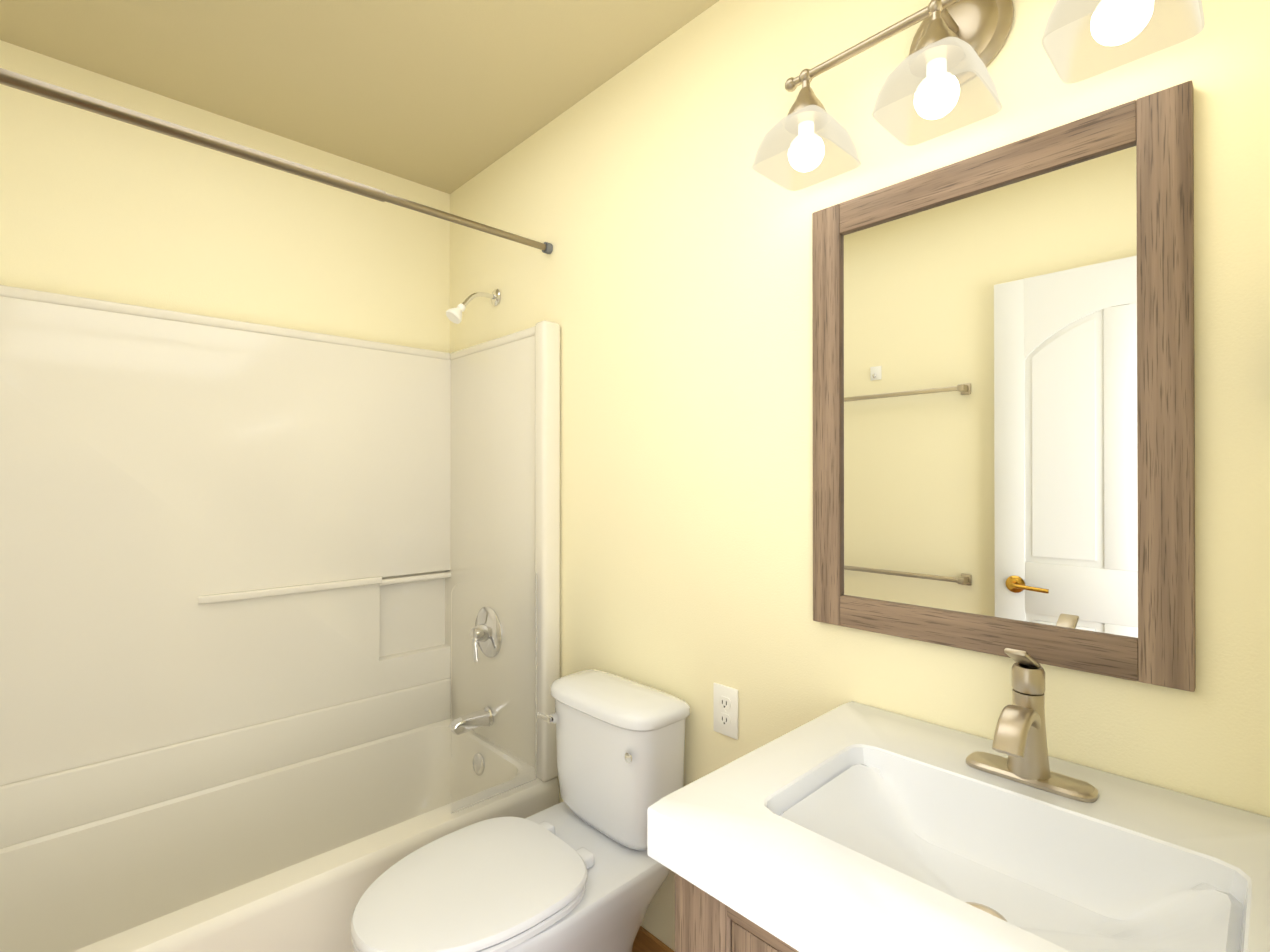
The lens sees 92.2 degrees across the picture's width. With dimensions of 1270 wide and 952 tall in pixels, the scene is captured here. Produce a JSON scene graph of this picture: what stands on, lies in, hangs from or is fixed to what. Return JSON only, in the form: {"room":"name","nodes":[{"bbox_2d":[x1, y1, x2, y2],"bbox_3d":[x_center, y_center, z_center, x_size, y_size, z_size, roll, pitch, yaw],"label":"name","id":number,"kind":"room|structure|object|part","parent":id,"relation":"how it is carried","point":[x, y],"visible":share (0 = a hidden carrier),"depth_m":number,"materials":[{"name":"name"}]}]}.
{"room":"bathroom","nodes":[
{"label":"bathroom","id":0,"kind":"room"},
{"bbox_2d":[0,40,449,352],"bbox_3d":[-1.333,0.081,1.975,1.720,2.440,0.100,0,0,-44],"label":"wall","id":1,"kind":"structure","parent":0,"point":[97,206],"depth_m":1.90,"materials":[{"name":"beige paint"}]},
{"bbox_2d":[0,0,718,193],"bbox_3d":[-0.049,-1.195,0.628,1.720,0.100,3.830,0,0,-44],"label":"ceiling","id":2,"kind":"structure","parent":0,"point":[448,96],"depth_m":1.67,"materials":[{"name":"beige paint"}]},
{"bbox_2d":[450,0,1269,950],"bbox_3d":[0.573,0.077,1.144,0.100,2.440,3.730,0,0,-44],"label":"wall","id":3,"kind":"structure","parent":0,"point":[666,284],"depth_m":1.37,"materials":[{"name":"beige paint"}]},
{"bbox_2d":[0,68,552,253],"bbox_3d":[-0.823,-0.732,1.442,1.517,0.034,0.034,0,0,-44],"label":"curtain rod","id":4,"kind":"object","parent":3,"relation":"attached to","point":[62,95],"visible":1,"depth_m":1.35,"materials":[{"name":"silver metal"}]},
{"bbox_2d":[632,926,674,951],"bbox_3d":[0.102,1.256,1.553,0.013,0.085,0.950,0,0,-44],"label":"baseboard","id":5,"kind":"structure","parent":3,"relation":"attached to","point":[645,940],"depth_m":1.60,"materials":[{"name":"brown wood"}]},
{"bbox_2d":[713,683,737,739],"bbox_3d":[0.213,0.553,1.441,0.008,0.116,0.072,0,0,-44],"label":"electrical outlet cover","id":6,"kind":"object","parent":3,"relation":"attached to","point":[725,710],"visible":1,"depth_m":1.44,"materials":[{"name":"white plastic"}]},
{"bbox_2d":[752,0,1204,190],"bbox_3d":[0.504,-0.723,1.012,0.183,0.265,0.640,0,0,-44],"label":"sconce","id":7,"kind":"object","parent":3,"relation":"attached to","point":[955,45],"visible":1,"depth_m":1.01,"materials":[{"name":"clear glass"}]},
{"bbox_2d":[812,80,1195,691],"bbox_3d":[0.572,-0.123,1.054,0.022,0.840,0.580,0,0,-44],"label":"mirror","id":8,"kind":"object","parent":3,"relation":"attached to","point":[1003,400],"visible":1,"depth_m":0.99,"materials":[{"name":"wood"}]},
{"bbox_3d":[0.575,-0.123,1.057,0.010,0.730,0.470,0,0,-44],"label":"glass","id":9,"kind":"part","parent":8,"relation":"part of","materials":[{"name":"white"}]},
{"bbox_3d":[-0.049,1.345,0.617,1.720,0.100,3.830,0,0,-44],"label":"floor","id":10,"kind":"structure","parent":0,"visible":0},
{"bbox_2d":[0,285,559,951],"bbox_3d":[-1.034,0.311,1.661,1.514,1.973,0.756,0,0,-44],"label":"shower","id":11,"kind":"object","parent":10,"relation":"on","point":[278,639],"visible":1,"depth_m":1.83,"materials":[{"name":"beige plastic"}]},
{"bbox_3d":[-0.551,-0.626,2.155,0.140,0.095,0.060,0,0,-44],"label":"arm","id":12,"kind":"part","parent":11,"relation":"part of"},
{"bbox_2d":[351,669,689,951],"bbox_3d":[-0.249,0.916,1.379,0.736,0.764,0.386,0,0,-44],"label":"toilet","id":13,"kind":"object","parent":10,"relation":"on","point":[578,869],"visible":0.94,"depth_m":1.38,"materials":[{"name":"white ceramic"}]},
{"bbox_2d":[647,648,1269,951],"bbox_3d":[0.434,0.770,0.795,0.571,1.052,0.618,0,0,-44],"label":"bathroom vanity","id":14,"kind":"object","parent":10,"relation":"on","point":[852,826],"visible":1,"depth_m":0.80,"materials":[{"name":"grey wood"}]},
{"bbox_2d":[966,648,1097,801],"bbox_3d":[0.551,0.344,0.873,0.135,0.200,0.164,0,0,-44],"label":"faucet","id":15,"kind":"object","parent":14,"relation":"on","point":[1026,775],"depth_m":0.88,"materials":[{"name":"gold metal"}]}
]}

